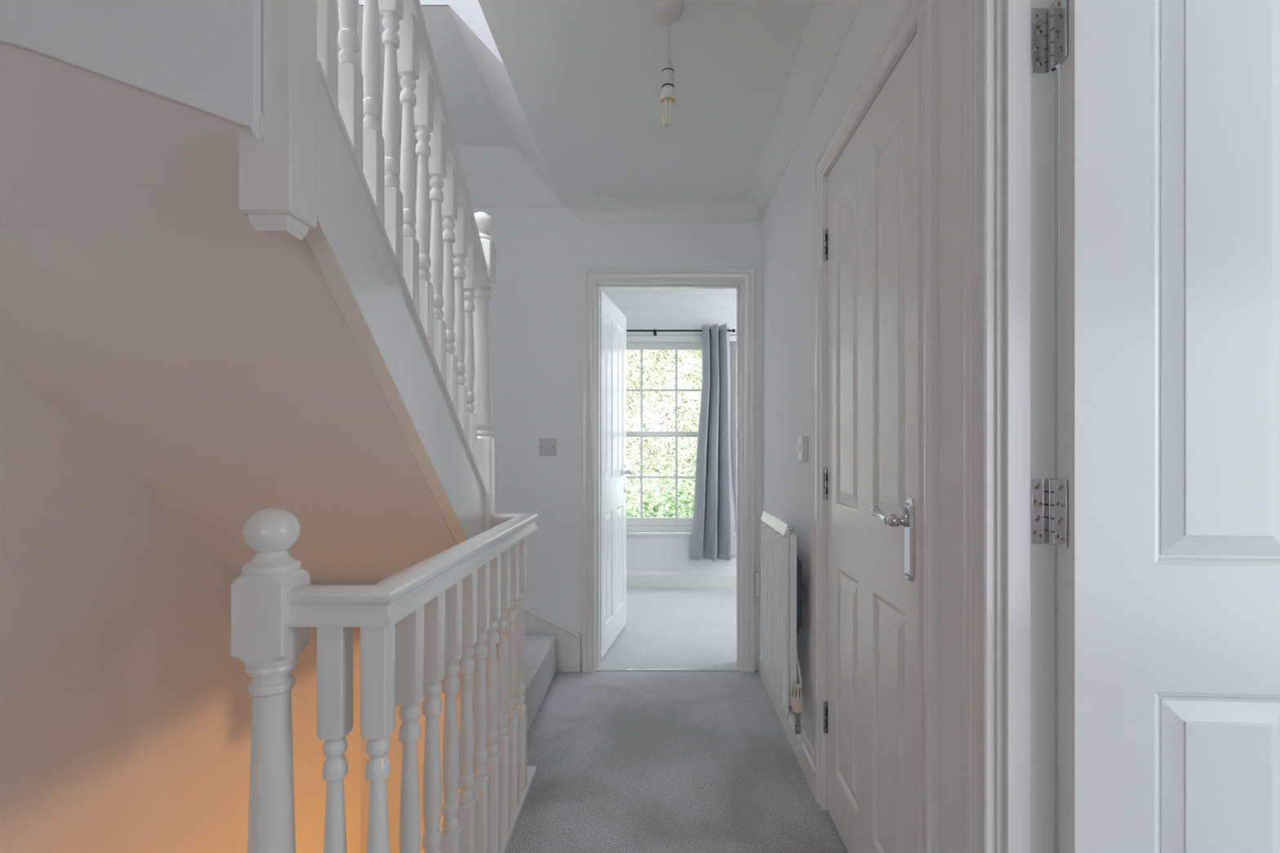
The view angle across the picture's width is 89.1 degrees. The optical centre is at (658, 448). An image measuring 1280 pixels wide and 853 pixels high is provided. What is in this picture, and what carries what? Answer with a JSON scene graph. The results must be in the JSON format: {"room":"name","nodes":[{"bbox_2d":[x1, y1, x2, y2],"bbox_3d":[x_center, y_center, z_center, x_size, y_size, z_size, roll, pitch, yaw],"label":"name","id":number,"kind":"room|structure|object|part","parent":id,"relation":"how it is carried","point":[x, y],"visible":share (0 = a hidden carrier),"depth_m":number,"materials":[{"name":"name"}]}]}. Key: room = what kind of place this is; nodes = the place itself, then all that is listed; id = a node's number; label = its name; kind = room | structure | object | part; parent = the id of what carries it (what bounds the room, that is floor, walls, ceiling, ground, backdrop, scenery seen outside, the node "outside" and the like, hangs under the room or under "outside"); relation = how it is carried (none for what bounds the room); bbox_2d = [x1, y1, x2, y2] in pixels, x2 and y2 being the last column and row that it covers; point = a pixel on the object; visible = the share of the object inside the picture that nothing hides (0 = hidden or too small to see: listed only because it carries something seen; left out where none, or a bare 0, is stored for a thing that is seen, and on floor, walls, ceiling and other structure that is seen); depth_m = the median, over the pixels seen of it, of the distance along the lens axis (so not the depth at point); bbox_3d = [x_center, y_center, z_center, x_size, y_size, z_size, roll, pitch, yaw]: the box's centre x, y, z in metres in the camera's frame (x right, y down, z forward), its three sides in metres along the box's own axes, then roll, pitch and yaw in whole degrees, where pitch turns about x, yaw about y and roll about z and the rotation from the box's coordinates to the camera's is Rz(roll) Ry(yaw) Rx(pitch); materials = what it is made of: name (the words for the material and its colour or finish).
{"room":"stair landing","nodes":[
{"label":"stair landing","id":0,"kind":"room"},
{"bbox_2d":[0,0,261,140],"bbox_3d":[-1.035,-1.006,1.038,0.790,1.019,0.020,0,0,0],"label":"wall","id":1,"kind":"structure","parent":0,"point":[204,56],"depth_m":1.03,"materials":[{"name":"white paint"}]},
{"bbox_2d":[0,358,360,852],"bbox_3d":[-1.490,0.145,-1.328,0.120,7.400,9.344,0,0,0],"label":"wall","id":2,"kind":"structure","parent":0,"point":[126,704],"depth_m":1.71,"materials":[{"name":"paint"}]},
{"bbox_2d":[0,44,497,646],"bbox_3d":[-1.034,0.136,2.080,0.793,1.708,2.080,0,0,0],"label":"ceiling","id":3,"kind":"structure","parent":0,"point":[214,360],"depth_m":1.36,"materials":[{"name":"paint"}]},
{"bbox_2d":[360,661,461,852],"bbox_3d":[-1.015,2.315,3.232,0.830,3.060,0.224,0,0,0],"label":"wall","id":4,"kind":"structure","parent":0,"point":[394,753],"depth_m":3.12,"materials":[{"name":"paint"}]},
{"bbox_2d":[337,0,505,67],"bbox_3d":[-0.915,-2.406,1.590,1.030,2.298,1.320,0,0,0],"label":"wall","id":5,"kind":"structure","parent":0,"point":[470,12],"depth_m":2.14,"materials":[{"name":"grey paint"}]},
{"bbox_2d":[337,0,815,292],"bbox_3d":[0.650,-1.397,-0.170,4.900,0.315,11.660,0,0,0],"label":"ceiling","id":6,"kind":"structure","parent":0,"point":[585,76],"depth_m":2.38,"materials":[{"name":"white paint"}]},
{"bbox_2d":[652,0,684,127],"bbox_3d":[0.026,-1.085,1.840,0.092,0.341,0.092,0,0,0],"label":"pendant lamp","id":7,"kind":"object","parent":6,"relation":"hanging from","point":[668,12],"visible":1,"depth_m":1.83,"materials":[{"name":"white plastic"}]},
{"bbox_3d":[0.026,-1.155,1.840,0.006,0.120,0.006,0,0,0],"label":"cord","id":8,"kind":"part","parent":7,"relation":"part of","materials":[{"name":"white plastic"}]},
{"bbox_3d":[0.026,-1.004,1.840,0.044,0.037,0.044,0,0,0],"label":"bulb","id":9,"kind":"part","parent":7,"relation":"part of","materials":[{"name":"white plastic"}]},
{"bbox_2d":[413,207,761,671],"bbox_3d":[0.510,-0.105,3.409,3.880,2.500,0.130,0,0,0],"label":"wall","id":10,"kind":"structure","parent":0,"point":[542,252],"depth_m":3.34,"materials":[{"name":"white paint"}]},
{"bbox_2d":[538,438,555,455],"bbox_3d":[-0.571,-0.008,3.337,0.087,0.087,0.014,0,0,0],"label":"light switch","id":11,"kind":"object","parent":10,"relation":"attached to","point":[547,446],"visible":1,"depth_m":3.33,"materials":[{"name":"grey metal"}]},
{"bbox_2d":[523,605,580,672],"bbox_3d":[-0.916,0.804,3.331,1.028,0.683,0.026,0,0,0],"label":"baseboard","id":12,"kind":"structure","parent":10,"relation":"attached to","point":[567,639],"depth_m":3.33,"materials":[{"name":"white wood"}]},
{"bbox_2d":[600,289,632,659],"bbox_3d":[-0.251,0.140,3.841,0.087,1.979,0.734,0,0,8],"label":"door","id":13,"kind":"structure","parent":10,"relation":"in","point":[614,471],"depth_m":3.78,"materials":[{"name":"white wood"}]},
{"bbox_3d":[-0.213,0.192,4.150,0.009,0.175,0.041,0,0,8],"label":"handle","id":14,"kind":"part","parent":13,"relation":"part of","materials":[{"name":"silver metal"}]},
{"bbox_3d":[-0.194,0.147,4.099,0.042,0.036,0.126,0,0,8],"label":"lever","id":15,"kind":"part","parent":13,"relation":"part of","materials":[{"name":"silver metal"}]},
{"bbox_2d":[558,197,761,222],"bbox_3d":[0.014,-1.209,3.298,1.034,0.092,0.092,0,0,0],"label":"trim","id":16,"kind":"structure","parent":10,"relation":"attached to","point":[588,210],"depth_m":3.31,"materials":[{"name":"white paint"}]},
{"bbox_2d":[581,267,755,672],"bbox_3d":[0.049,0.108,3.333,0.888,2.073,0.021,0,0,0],"label":"trim","id":17,"kind":"structure","parent":10,"relation":"attached to","point":[589,276],"depth_m":3.33,"materials":[{"name":"white wood"}]},
{"bbox_2d":[755,566,760,596],"bbox_3d":[0.511,0.680,3.309,0.038,0.154,0.026,0,0,0],"label":"fitting","id":18,"kind":"object","parent":10,"relation":"attached to","point":[757,574],"visible":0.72,"depth_m":3.30,"materials":[{"name":"white plastic"}]},
{"bbox_2d":[604,292,736,569],"bbox_3d":[0.325,-0.080,5.440,4.250,2.450,0.440,0,0,0],"label":"wall","id":19,"kind":"structure","parent":0,"point":[642,552],"depth_m":5.36,"materials":[{"name":"white paint"}]},
{"bbox_2d":[626,328,735,335],"bbox_3d":[-0.037,-0.940,5.307,1.319,0.075,0.106,0,0,0],"label":"pole","id":20,"kind":"object","parent":19,"relation":"attached to","point":[655,331],"visible":0.51,"depth_m":5.26,"materials":[{"name":"black metal"}]},
{"bbox_2d":[688,323,736,560],"bbox_3d":[0.444,-0.054,5.270,0.393,1.906,0.188,0,0,0],"label":"curtain","id":21,"kind":"object","parent":20,"relation":"hanging from","point":[713,538],"visible":0.99,"depth_m":5.22,"materials":[{"name":"grey fabric"}]},
{"bbox_2d":[626,335,736,535],"bbox_3d":[0.010,-0.116,5.418,1.340,1.654,0.185,0,0,0],"label":"window","id":22,"kind":"structure","parent":19,"relation":"attached to","point":[664,373],"depth_m":5.45,"materials":[{"name":"white"}]},
{"bbox_3d":[0.002,0.250,5.447,0.928,0.790,0.035,0,0,0],"label":"sash","id":23,"kind":"part","parent":22,"relation":"part of","materials":[{"name":"white wood"}]},
{"bbox_3d":[0.002,0.250,5.447,0.903,0.750,0.003,0,0,0],"label":"pane","id":24,"kind":"part","parent":22,"relation":"part of","materials":[{"name":"clear glass"}]},
{"bbox_3d":[0.005,-0.126,5.465,1.010,1.634,0.090,0,0,0],"label":"frame","id":25,"kind":"part","parent":22,"relation":"part of","materials":[{"name":"white wood"}]},
{"bbox_3d":[0.002,-0.495,5.486,0.928,0.791,0.035,0,0,0],"label":"sash","id":26,"kind":"part","parent":22,"relation":"part of","materials":[{"name":"white"}]},
{"bbox_3d":[0.002,-0.495,5.486,0.903,0.751,0.003,0,0,0],"label":"pane","id":27,"kind":"part","parent":22,"relation":"part of","materials":[{"name":"clear glass"}]},
{"bbox_3d":[0.010,0.701,5.412,1.340,0.020,0.175,0,0,0],"label":"sill","id":28,"kind":"part","parent":22,"relation":"part of","materials":[{"name":"white wood"}]},
{"bbox_2d":[626,569,736,587],"bbox_3d":[0.325,1.071,5.350,4.050,0.149,0.020,0,0,0],"label":"baseboard","id":29,"kind":"structure","parent":19,"relation":"attached to","point":[634,578],"depth_m":5.34,"materials":[{"name":"white"}]},
{"bbox_2d":[505,587,848,852],"bbox_3d":[0.650,1.268,-0.320,4.700,0.254,11.360,0,0,0],"label":"floor","id":30,"kind":"structure","parent":0,"point":[624,762],"depth_m":2.44,"materials":[{"name":"grey carpet"}]},
{"bbox_2d":[231,506,537,852],"bbox_3d":[-0.555,0.771,1.672,0.252,1.348,1.286,0,0,0],"label":"balustrade","id":31,"kind":"object","parent":30,"relation":"on","point":[416,623],"visible":1,"depth_m":1.19,"materials":[{"name":"white wood"}]},
{"bbox_3d":[-0.638,0.823,1.072,0.084,1.245,0.084,0,0,0],"label":"newel post","id":32,"kind":"part","parent":31,"relation":"part of","materials":[{"name":"white wood"}]},
{"bbox_3d":[-0.513,0.257,1.679,0.166,0.059,1.274,0,0,0],"label":"handrail","id":33,"kind":"part","parent":31,"relation":"part of","materials":[{"name":"white wood"}]},
{"bbox_3d":[-0.516,1.135,1.679,0.160,0.020,1.261,0,0,0],"label":"rail","id":34,"kind":"part","parent":31,"relation":"part of","materials":[{"name":"white wood"}]},
{"bbox_2d":[238,0,555,767],"bbox_3d":[-0.974,-0.100,2.182,0.908,3.010,2.264,0,0,0],"label":"staircase","id":35,"kind":"structure","parent":30,"relation":"on","point":[317,171],"depth_m":1.49,"materials":[{"name":"white wood"}]},
{"bbox_3d":[-0.637,-0.371,1.092,0.078,0.027,0.078,0,0,0],"label":"drop moulding","id":36,"kind":"part","parent":35,"relation":"part of","materials":[{"name":"white wood"}]},
{"bbox_3d":[-0.619,-1.020,1.685,0.061,0.910,1.101,0,0,0],"label":"handrail","id":37,"kind":"part","parent":35,"relation":"part of","materials":[{"name":"white wood"}]},
{"bbox_3d":[-0.620,0.341,2.272,0.084,2.128,0.084,0,0,0],"label":"newel post","id":38,"kind":"part","parent":35,"relation":"part of","materials":[{"name":"white wood"}]},
{"bbox_2d":[626,669,685,670],"bbox_3d":[-0.013,1.140,3.357,0.305,0.001,0.010,0,0,0],"label":"threshold strip","id":39,"kind":"object","parent":30,"relation":"on","point":[627,669],"visible":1,"depth_m":3.35,"materials":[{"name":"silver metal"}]},
{"bbox_2d":[761,0,964,852],"bbox_3d":[0.576,-0.055,-1.328,0.089,2.400,9.344,0,0,0],"label":"wall","id":40,"kind":"structure","parent":0,"point":[788,223],"depth_m":2.00,"materials":[{"name":"white paint"}]},
{"bbox_2d":[760,510,803,751],"bbox_3d":[0.482,0.654,2.485,0.098,0.782,0.599,0,0,0],"label":"radiator","id":41,"kind":"object","parent":40,"relation":"attached to","point":[781,566],"visible":1,"depth_m":2.32,"materials":[{"name":"white metal"}]},
{"bbox_3d":[0.444,0.607,2.523,0.020,0.667,0.523,0,0,0],"label":"panel","id":42,"kind":"part","parent":41,"relation":"part of","materials":[{"name":"white metal"}]},
{"bbox_2d":[760,510,789,536],"bbox_3d":[0.446,0.285,2.523,0.018,0.043,0.523,0,0,0],"label":"grille","id":43,"kind":"object","parent":41,"relation":"attached to","point":[775,525],"depth_m":2.47,"materials":[{"name":"white metal"}]},
{"bbox_3d":[0.469,0.616,2.523,0.026,0.629,0.515,0,0,0],"label":"panel","id":44,"kind":"part","parent":41,"relation":"part of","materials":[{"name":"white metal"}]},
{"bbox_2d":[758,653,815,799],"bbox_3d":[0.521,1.086,2.725,0.020,0.118,1.198,0,0,0],"label":"baseboard","id":45,"kind":"structure","parent":40,"relation":"attached to","point":[806,757],"depth_m":2.41,"materials":[{"name":"white wood"}]},
{"bbox_2d":[798,436,808,461],"bbox_3d":[0.519,0.000,2.345,0.024,0.088,0.068,0,0,0],"label":"wall control","id":46,"kind":"object","parent":40,"relation":"attached to","point":[802,441],"visible":1,"depth_m":2.31,"materials":[{"name":"white plastic"}]},
{"bbox_2d":[746,0,863,222],"bbox_3d":[0.485,-1.209,-1.328,0.092,0.092,9.344,0,0,0],"label":"trim","id":47,"kind":"structure","parent":40,"relation":"attached to","point":[829,24],"depth_m":2.19,"materials":[{"name":"white paint"}]},
{"bbox_2d":[823,31,917,852],"bbox_3d":[0.525,0.139,1.686,0.087,1.996,0.762,0,0,0],"label":"door","id":48,"kind":"structure","parent":40,"relation":"in","point":[870,236],"depth_m":1.61,"materials":[{"name":"white wood"}]},
{"bbox_3d":[0.502,0.147,1.418,0.042,0.036,0.126,0,0,0],"label":"lever","id":49,"kind":"part","parent":48,"relation":"part of","materials":[{"name":"silver metal"}]},
{"bbox_3d":[0.528,0.192,1.370,0.009,0.175,0.041,0,0,0],"label":"handle","id":50,"kind":"part","parent":48,"relation":"part of","materials":[{"name":"silver metal"}]},
{"bbox_2d":[815,0,938,852],"bbox_3d":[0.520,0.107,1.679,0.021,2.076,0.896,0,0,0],"label":"trim","id":51,"kind":"structure","parent":40,"relation":"attached to","point":[922,15],"depth_m":1.29,"materials":[{"name":"white wood"}]},
{"bbox_2d":[964,0,995,852],"bbox_3d":[0.520,0.107,0.645,0.021,2.076,0.895,0,0,0],"label":"trim","id":52,"kind":"structure","parent":40,"relation":"attached to","point":[979,15],"depth_m":1.05,"materials":[{"name":"white wood"}]},
{"bbox_2d":[995,0,1053,852],"bbox_3d":[0.576,0.128,0.650,0.089,2.034,0.800,0,0,0],"label":"trim","id":53,"kind":"structure","parent":40,"relation":"attached to","point":[1024,100],"depth_m":1.02,"materials":[{"name":"white wood"}]},
{"bbox_2d":[1031,478,1066,547],"bbox_3d":[0.609,0.098,1.003,0.026,0.102,0.054,0,0,-30],"label":"hinge","id":54,"kind":"object","parent":40,"relation":"attached to","point":[1041,497],"visible":1,"depth_m":1.01,"materials":[{"name":"silver metal"}]},
{"bbox_2d":[1031,0,1066,73],"bbox_3d":[0.609,-0.640,1.003,0.026,0.102,0.054,0,0,-30],"label":"hinge","id":55,"kind":"object","parent":40,"relation":"attached to","point":[1041,24],"visible":1,"depth_m":1.02,"materials":[{"name":"silver metal"}]},
{"bbox_2d":[1053,0,1058,852],"bbox_3d":[0.630,0.107,0.647,0.021,2.076,0.899,0,0,0],"label":"trim","id":56,"kind":"structure","parent":40,"relation":"attached to","point":[1055,73],"depth_m":1.03,"materials":[{"name":"white wood"}]},
{"bbox_2d":[1059,0,1279,852],"bbox_3d":[0.994,0.141,0.950,0.762,1.992,0.040,0,0,4],"label":"door","id":57,"kind":"structure","parent":40,"relation":"in","point":[1170,109],"depth_m":0.95,"materials":[{"name":"white wood"}]},
{"bbox_2d":[1058,63,1059,852],"bbox_3d":[0.960,-0.055,2.242,0.680,2.400,2.204,0,0,0],"label":"wall","id":58,"kind":"structure","parent":0,"point":[1059,64],"depth_m":1.14,"materials":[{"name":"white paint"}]}
]}

